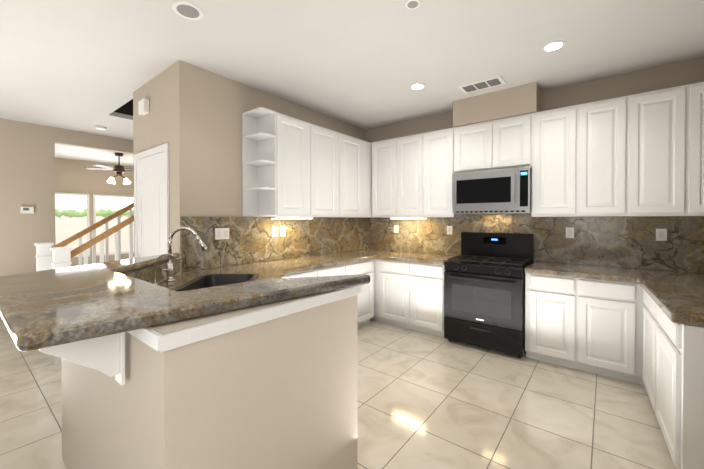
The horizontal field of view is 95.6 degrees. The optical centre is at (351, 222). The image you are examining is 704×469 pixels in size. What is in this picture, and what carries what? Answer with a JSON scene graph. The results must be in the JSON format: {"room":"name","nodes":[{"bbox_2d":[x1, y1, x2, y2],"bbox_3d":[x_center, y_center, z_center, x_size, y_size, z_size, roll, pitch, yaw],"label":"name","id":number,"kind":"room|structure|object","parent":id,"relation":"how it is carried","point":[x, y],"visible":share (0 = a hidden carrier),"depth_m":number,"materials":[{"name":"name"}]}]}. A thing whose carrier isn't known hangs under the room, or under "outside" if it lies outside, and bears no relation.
{"room":"kitchen","nodes":[
{"label":"kitchen","id":0,"kind":"room"},
{"bbox_2d":[0,118,133,275],"bbox_3d":[-4.852,-0.064,5.061,0.120,2.900,6.599,0,1,39],"label":"wall","id":1,"kind":"structure","parent":0,"point":[27,164],"depth_m":4.87,"materials":[{"name":"paint"}]},
{"bbox_2d":[20,207,33,213],"bbox_3d":[-4.921,-0.182,4.834,0.022,0.100,0.140,0,1,39],"label":"thermostat","id":2,"kind":"object","parent":1,"relation":"attached to","point":[28,210],"visible":1,"depth_m":4.83,"materials":[{"name":"white plastic"}]},
{"bbox_2d":[55,158,133,266],"bbox_3d":[-7.524,-0.083,7.187,0.250,2.900,6.599,0,1,39],"label":"wall","id":3,"kind":"structure","parent":0,"point":[74,176],"depth_m":8.10,"materials":[{"name":"paint"}]},
{"bbox_2d":[55,192,89,256],"bbox_3d":[-6.934,0.078,7.704,0.030,1.570,0.940,0,1,39],"label":"window","id":4,"kind":"structure","parent":3,"relation":"in","point":[72,216],"depth_m":7.81,"materials":[{"name":"white"}]},
{"bbox_2d":[93,194,133,255],"bbox_3d":[-6.283,0.071,8.521,0.030,1.570,0.990,0,1,39],"label":"window","id":5,"kind":"structure","parent":3,"relation":"in","point":[104,206],"depth_m":8.44,"materials":[{"name":"white"}]},
{"bbox_2d":[114,99,132,115],"bbox_3d":[-2.556,-1.998,5.600,0.020,0.840,2.870,0,1,39],"label":"wall","id":6,"kind":"structure","parent":0,"point":[127,108],"depth_m":4.66,"materials":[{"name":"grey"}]},
{"bbox_2d":[61,258,356,468],"bbox_3d":[-1.079,0.874,1.997,2.071,1.080,0.960,0,1,39],"label":"wall","id":7,"kind":"structure","parent":0,"point":[279,393],"depth_m":1.27,"materials":[{"name":"paint"}]},
{"bbox_2d":[125,258,179,282],"bbox_3d":[-1.096,0.400,2.113,1.685,0.132,0.783,0,1,39],"label":"panel","id":8,"kind":"object","parent":7,"relation":"attached to","point":[146,273],"visible":0.19,"depth_m":2.45,"materials":[{"name":"stone"}]},
{"bbox_2d":[0,253,370,350],"bbox_3d":[-1.106,0.309,1.865,2.074,0.048,1.330,0,1,39],"label":"bar","id":9,"kind":"object","parent":7,"relation":"on","point":[48,308],"visible":1,"depth_m":1.23,"materials":[{"name":"stone"}]},
{"bbox_2d":[39,285,361,385],"bbox_3d":[-0.912,0.456,1.721,1.510,0.238,1.216,0,1,39],"label":"trim","id":10,"kind":"structure","parent":7,"relation":"attached to","point":[105,355],"depth_m":1.10,"materials":[{"name":"white"}]},
{"bbox_2d":[133,60,365,274],"bbox_3d":[-1.151,-0.058,4.467,1.190,2.900,2.919,0,1,39],"label":"wall block","id":11,"kind":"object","parent":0,"point":[193,117],"visible":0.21,"depth_m":3.21,"materials":[{"name":"paint"}]},
{"bbox_2d":[138,98,148,115],"bbox_3d":[-2.223,-1.229,3.408,0.160,0.140,0.053,0,1,39],"label":"door chime","id":12,"kind":"object","parent":11,"relation":"attached to","point":[143,106],"visible":1,"depth_m":3.37,"materials":[{"name":"white plastic"}]},
{"bbox_2d":[132,143,168,258],"bbox_3d":[-2.140,0.319,3.340,0.880,2.165,0.077,0,1,39],"label":"pantry door","id":13,"kind":"structure","parent":11,"relation":"attached to","point":[151,201],"depth_m":3.33,"materials":[{"name":"white wood"}]},
{"bbox_2d":[180,216,365,271],"bbox_3d":[-0.682,0.193,4.079,0.025,0.511,2.888,0,1,39],"label":"backsplash","id":14,"kind":"structure","parent":11,"relation":"attached to","point":[251,240],"depth_m":3.62,"materials":[{"name":"stone"}]},
{"bbox_2d":[215,228,228,239],"bbox_3d":[-1.319,0.117,3.248,0.008,0.115,0.150,0,1,39],"label":"electrical outlet","id":15,"kind":"object","parent":14,"relation":"attached to","point":[221,233],"visible":1,"depth_m":3.24,"materials":[{"name":"white plastic"}]},
{"bbox_2d":[272,227,277,236],"bbox_3d":[-0.908,0.113,3.764,0.008,0.115,0.075,0,1,39],"label":"electrical outlet","id":16,"kind":"object","parent":14,"relation":"attached to","point":[274,231],"visible":1,"depth_m":3.76,"materials":[{"name":"white plastic"}]},
{"bbox_2d":[280,227,285,235],"bbox_3d":[-0.833,0.112,3.858,0.008,0.115,0.075,0,1,39],"label":"light switch","id":17,"kind":"object","parent":14,"relation":"attached to","point":[282,231],"visible":1,"depth_m":3.85,"materials":[{"name":"white plastic"}]},
{"bbox_2d":[254,111,309,216],"bbox_3d":[-0.786,-0.622,3.691,0.336,1.120,0.488,0,1,39],"label":"upper cabinet","id":18,"kind":"object","parent":11,"relation":"attached to","point":[293,167],"depth_m":3.53,"materials":[{"name":"white wood"}]},
{"bbox_2d":[271,217,312,218],"bbox_3d":[-0.681,-0.049,3.685,0.090,0.022,0.560,0,1,39],"label":"under-cabinet light","id":19,"kind":"object","parent":18,"relation":"attached to","point":[291,217],"visible":1,"depth_m":3.62,"materials":[{"name":"white plastic"}]},
{"bbox_2d":[310,123,341,216],"bbox_3d":[-0.469,-0.625,4.088,0.336,1.120,0.528,0,1,39],"label":"upper cabinet","id":20,"kind":"object","parent":11,"relation":"attached to","point":[325,144],"depth_m":3.99,"materials":[{"name":"white wood"}]},
{"bbox_2d":[342,134,361,217],"bbox_3d":[-0.148,-0.629,4.492,0.336,1.120,0.504,0,1,39],"label":"upper cabinet","id":21,"kind":"object","parent":11,"relation":"attached to","point":[351,146],"depth_m":4.41,"materials":[{"name":"white wood"}]},
{"bbox_2d":[362,140,380,217],"bbox_3d":[0.183,-0.632,4.907,0.336,1.120,0.558,0,1,39],"label":"upper cabinet","id":22,"kind":"object","parent":11,"relation":"attached to","point":[366,146],"depth_m":4.72,"materials":[{"name":"white wood"}]},
{"bbox_2d":[0,318,678,468],"bbox_3d":[-2.851,1.427,3.878,11.700,0.060,7.220,0,1,39],"label":"floor","id":23,"kind":"structure","parent":0,"point":[427,401],"depth_m":2.38,"materials":[{"name":"tile"}]},
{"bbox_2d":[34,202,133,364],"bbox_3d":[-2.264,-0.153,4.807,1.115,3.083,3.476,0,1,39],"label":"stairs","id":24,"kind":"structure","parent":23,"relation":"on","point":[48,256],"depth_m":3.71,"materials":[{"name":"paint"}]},
{"bbox_2d":[284,269,319,277],"bbox_3d":[-0.783,0.958,3.478,0.616,0.884,0.514,0,1,39],"label":"base cabinet","id":25,"kind":"object","parent":23,"relation":"on","point":[313,273],"depth_m":3.36,"materials":[{"name":"white wood"}]},
{"bbox_2d":[158,249,455,289],"bbox_3d":[-0.226,0.485,3.270,1.748,0.055,3.641,0,1,39],"label":"countertop","id":26,"kind":"structure","parent":25,"relation":"on","point":[274,269],"depth_m":3.60,"materials":[{"name":"stone"}]},
{"bbox_2d":[153,253,174,284],"bbox_3d":[-1.362,0.345,2.280,0.117,0.241,0.146,0,1,39],"label":"tap","id":27,"kind":"object","parent":26,"relation":"on","point":[156,260],"visible":0.75,"depth_m":2.28,"materials":[{"name":"silver metal"}]},
{"bbox_2d":[162,227,207,281],"bbox_3d":[-1.331,0.250,2.517,0.248,0.428,0.298,0,1,39],"label":"faucet","id":28,"kind":"object","parent":26,"relation":"on","point":[169,270],"visible":1,"depth_m":2.52,"materials":[{"name":"silver metal"}]},
{"bbox_2d":[173,273,258,291],"bbox_3d":[-1.006,0.566,2.415,0.480,0.221,0.780,0,1,-6],"label":"sink","id":29,"kind":"object","parent":26,"relation":"in","point":[206,281],"visible":0.25,"depth_m":2.73,"materials":[{"name":"black metal"}]},
{"bbox_2d":[320,264,347,275],"bbox_3d":[-0.474,0.954,3.867,0.616,0.884,0.480,0,1,39],"label":"base cabinet","id":30,"kind":"object","parent":23,"relation":"on","point":[342,269],"depth_m":3.72,"materials":[{"name":"white wood"}]},
{"bbox_2d":[348,260,373,327],"bbox_3d":[-0.122,0.951,4.309,0.616,0.884,0.650,0,1,39],"label":"base cabinet","id":31,"kind":"object","parent":23,"relation":"on","point":[365,305],"depth_m":4.19,"materials":[{"name":"white wood"}]},
{"bbox_2d":[370,259,381,321],"bbox_3d":[0.303,0.946,4.787,0.693,0.884,0.616,0,1,39],"label":"base cabinet","id":32,"kind":"object","parent":23,"relation":"on","point":[377,317],"depth_m":4.38,"materials":[{"name":"white wood"}]},
{"bbox_2d":[382,260,410,328],"bbox_3d":[0.753,0.949,4.429,0.458,0.884,0.616,0,1,39],"label":"base cabinet","id":33,"kind":"object","parent":23,"relation":"on","point":[408,295],"depth_m":4.18,"materials":[{"name":"white wood"}]},
{"bbox_2d":[410,263,444,336],"bbox_3d":[1.109,0.952,4.146,0.451,0.884,0.616,0,1,39],"label":"base cabinet","id":34,"kind":"object","parent":23,"relation":"on","point":[426,280],"depth_m":3.91,"materials":[{"name":"white wood"}]},
{"bbox_2d":[444,232,533,357],"bbox_3d":[1.570,0.766,3.685,0.830,1.265,0.698,0,1,39],"label":"range","id":35,"kind":"object","parent":23,"relation":"on","point":[484,289],"visible":0.96,"depth_m":3.50,"materials":[{"name":"black metal"}]},
{"bbox_2d":[525,273,576,368],"bbox_3d":[2.114,0.959,3.346,0.433,0.884,0.616,0,1,39],"label":"base cabinet","id":36,"kind":"object","parent":23,"relation":"on","point":[550,301],"depth_m":3.10,"materials":[{"name":"white wood"}]},
{"bbox_2d":[577,278,636,383],"bbox_3d":[2.442,0.961,3.084,0.407,0.884,0.616,0,1,39],"label":"base cabinet","id":37,"kind":"object","parent":23,"relation":"on","point":[592,326],"depth_m":2.84,"materials":[{"name":"white wood"}]},
{"bbox_2d":[637,284,645,384],"bbox_3d":[2.879,0.964,2.737,0.710,0.884,0.616,0,1,39],"label":"base cabinet","id":38,"kind":"object","parent":23,"relation":"on","point":[640,303],"depth_m":2.71,"materials":[{"name":"white wood"}]},
{"bbox_2d":[525,261,703,326],"bbox_3d":[2.155,0.492,2.491,1.554,0.055,1.895,0,1,39],"label":"countertop","id":39,"kind":"structure","parent":38,"relation":"on","point":[677,296],"depth_m":2.54,"materials":[{"name":"stone"}]},
{"bbox_2d":[643,289,703,468],"bbox_3d":[2.309,0.971,1.981,0.617,0.885,1.219,0,1,36],"label":"base cabinet","id":40,"kind":"object","parent":23,"relation":"on","point":[673,367],"visible":0.94,"depth_m":1.70,"materials":[{"name":"white wood"}]},
{"bbox_2d":[0,0,703,165],"bbox_3d":[-2.851,-1.978,3.848,11.700,0.950,7.220,0,1,39],"label":"ceiling","id":41,"kind":"structure","parent":0,"point":[87,66],"depth_m":2.76,"materials":[{"name":"paint"}]},
{"bbox_2d":[96,126,106,129],"bbox_3d":[-3.994,-1.496,5.082,0.140,0.034,0.140,0,1,39],"label":"smoke detector","id":42,"kind":"object","parent":41,"relation":"attached to","point":[101,128],"visible":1,"depth_m":5.04,"materials":[{"name":"white plastic"}]},
{"bbox_2d":[85,153,133,184],"bbox_3d":[-5.159,-1.191,7.135,1.219,0.681,1.165,0,1,39],"label":"ceiling fan","id":43,"kind":"object","parent":41,"relation":"hanging from","point":[118,169],"visible":0.98,"depth_m":7.03,"materials":[{"name":"brown metal"}]},
{"bbox_2d":[172,1,203,19],"bbox_3d":[-1.153,-1.485,2.245,0.200,0.007,0.200,0,1,39],"label":"recessed light","id":44,"kind":"object","parent":41,"relation":"in","point":[187,10],"visible":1,"depth_m":2.23,"materials":[{"name":"white"}]},
{"bbox_2d":[405,0,419,8],"bbox_3d":[0.414,-1.484,2.174,0.100,0.007,0.100,0,1,39],"label":"recessed light","id":45,"kind":"object","parent":41,"relation":"in","point":[412,4],"visible":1,"depth_m":2.17,"materials":[{"name":"white"}]},
{"bbox_2d":[410,83,424,89],"bbox_3d":[0.723,-1.496,3.526,0.170,0.007,0.170,0,1,39],"label":"recessed light","id":46,"kind":"object","parent":41,"relation":"in","point":[417,86],"visible":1,"depth_m":3.51,"materials":[{"name":"white"}]},
{"bbox_2d":[458,75,505,93],"bbox_3d":[1.412,-1.492,3.476,0.440,0.014,0.220,0,1,39],"label":"ceiling vent","id":47,"kind":"object","parent":41,"relation":"in","point":[483,84],"visible":0.96,"depth_m":3.45,"materials":[{"name":"white metal"}]},
{"bbox_2d":[542,41,564,51],"bbox_3d":[1.706,-1.489,2.705,0.170,0.007,0.170,0,1,39],"label":"recessed light","id":48,"kind":"object","parent":41,"relation":"in","point":[552,46],"visible":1,"depth_m":2.70,"materials":[{"name":"white"}]},
{"bbox_2d":[453,82,541,126],"bbox_3d":[1.718,-1.345,3.821,0.910,0.314,0.339,0,1,39],"label":"soffit","id":49,"kind":"structure","parent":0,"point":[514,101],"depth_m":3.64,"materials":[{"name":"paint"}]},
{"bbox_2d":[366,57,703,272],"bbox_3d":[-0.952,-0.074,6.252,11.700,2.900,0.120,0,1,39],"label":"wall","id":50,"kind":"structure","parent":0,"point":[685,72],"depth_m":3.35,"materials":[{"name":"paint"}]},
{"bbox_2d":[372,138,395,217],"bbox_3d":[0.563,-0.631,4.745,0.450,1.120,0.336,0,1,39],"label":"upper cabinet","id":51,"kind":"object","parent":50,"relation":"attached to","point":[384,151],"depth_m":4.61,"materials":[{"name":"white wood"}]},
{"bbox_2d":[390,217,425,218],"bbox_3d":[0.782,-0.055,4.463,0.520,0.022,0.090,0,1,39],"label":"under-cabinet light","id":52,"kind":"object","parent":51,"relation":"attached to","point":[407,217],"visible":1,"depth_m":4.42,"materials":[{"name":"white plastic"}]},
{"bbox_2d":[396,133,423,216],"bbox_3d":[0.895,-0.629,4.481,0.398,1.120,0.336,0,1,39],"label":"upper cabinet","id":53,"kind":"object","parent":50,"relation":"attached to","point":[409,149],"depth_m":4.35,"materials":[{"name":"white wood"}]},
{"bbox_2d":[424,127,462,216],"bbox_3d":[1.210,-0.626,4.231,0.407,1.120,0.336,0,1,39],"label":"upper cabinet","id":54,"kind":"object","parent":50,"relation":"attached to","point":[439,145],"depth_m":4.09,"materials":[{"name":"white wood"}]},
{"bbox_2d":[456,121,492,173],"bbox_3d":[1.548,-0.891,3.959,0.457,0.585,0.336,0,1,39],"label":"upper cabinet","id":55,"kind":"object","parent":50,"relation":"attached to","point":[473,141],"depth_m":3.82,"materials":[{"name":"white wood"}]},
{"bbox_2d":[492,113,531,169],"bbox_3d":[1.882,-0.889,3.693,0.398,0.585,0.336,0,1,39],"label":"upper cabinet","id":56,"kind":"object","parent":50,"relation":"attached to","point":[511,136],"depth_m":3.56,"materials":[{"name":"white wood"}]},
{"bbox_2d":[452,167,531,213],"bbox_3d":[1.667,-0.346,3.795,0.841,0.488,0.453,0,1,39],"label":"over-the-range microwave","id":57,"kind":"object","parent":56,"relation":"attached to","point":[507,191],"visible":1,"depth_m":3.62,"materials":[{"name":"silver metal"}]},
{"bbox_2d":[366,214,703,272],"bbox_3d":[1.779,0.175,3.984,3.994,0.548,0.025,0,1,39],"label":"backsplash","id":58,"kind":"structure","parent":50,"relation":"attached to","point":[628,242],"depth_m":3.45,"materials":[{"name":"stone"}]},
{"bbox_2d":[394,225,398,232],"bbox_3d":[0.672,0.103,4.841,0.075,0.115,0.008,0,1,39],"label":"electrical outlet","id":59,"kind":"object","parent":58,"relation":"attached to","point":[396,228],"visible":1,"depth_m":4.83,"materials":[{"name":"white plastic"}]},
{"bbox_2d":[447,226,451,233],"bbox_3d":[1.321,0.108,4.324,0.075,0.115,0.008,0,1,39],"label":"electrical outlet","id":60,"kind":"object","parent":58,"relation":"attached to","point":[449,229],"visible":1,"depth_m":4.32,"materials":[{"name":"white plastic"}]},
{"bbox_2d":[566,227,573,237],"bbox_3d":[2.378,0.115,3.483,0.075,0.115,0.008,0,1,39],"label":"electrical outlet","id":61,"kind":"object","parent":58,"relation":"attached to","point":[569,232],"visible":1,"depth_m":3.48,"materials":[{"name":"white plastic"}]},
{"bbox_2d":[656,229,666,240],"bbox_3d":[2.941,0.119,3.035,0.075,0.115,0.008,0,1,39],"label":"electrical outlet","id":62,"kind":"object","parent":58,"relation":"attached to","point":[661,234],"visible":1,"depth_m":3.03,"materials":[{"name":"white plastic"}]},
{"bbox_2d":[531,104,579,216],"bbox_3d":[2.197,-0.619,3.445,0.406,1.120,0.336,0,1,39],"label":"upper cabinet","id":63,"kind":"object","parent":50,"relation":"attached to","point":[555,132],"depth_m":3.30,"materials":[{"name":"white wood"}]},
{"bbox_2d":[580,95,631,216],"bbox_3d":[2.504,-0.617,3.200,0.380,1.120,0.336,0,1,39],"label":"upper cabinet","id":64,"kind":"object","parent":50,"relation":"attached to","point":[605,125],"depth_m":3.05,"materials":[{"name":"white wood"}]},
{"bbox_2d":[628,84,691,215],"bbox_3d":[2.803,-0.615,2.962,0.385,1.120,0.336,0,1,39],"label":"upper cabinet","id":65,"kind":"object","parent":50,"relation":"attached to","point":[640,154],"depth_m":2.81,"materials":[{"name":"white wood"}]},
{"bbox_2d":[688,82,703,215],"bbox_3d":[3.099,-0.613,2.727,0.371,1.120,0.336,0,1,39],"label":"upper cabinet","id":66,"kind":"object","parent":50,"relation":"attached to","point":[696,195],"depth_m":2.67,"materials":[{"name":"white wood"}]}
]}

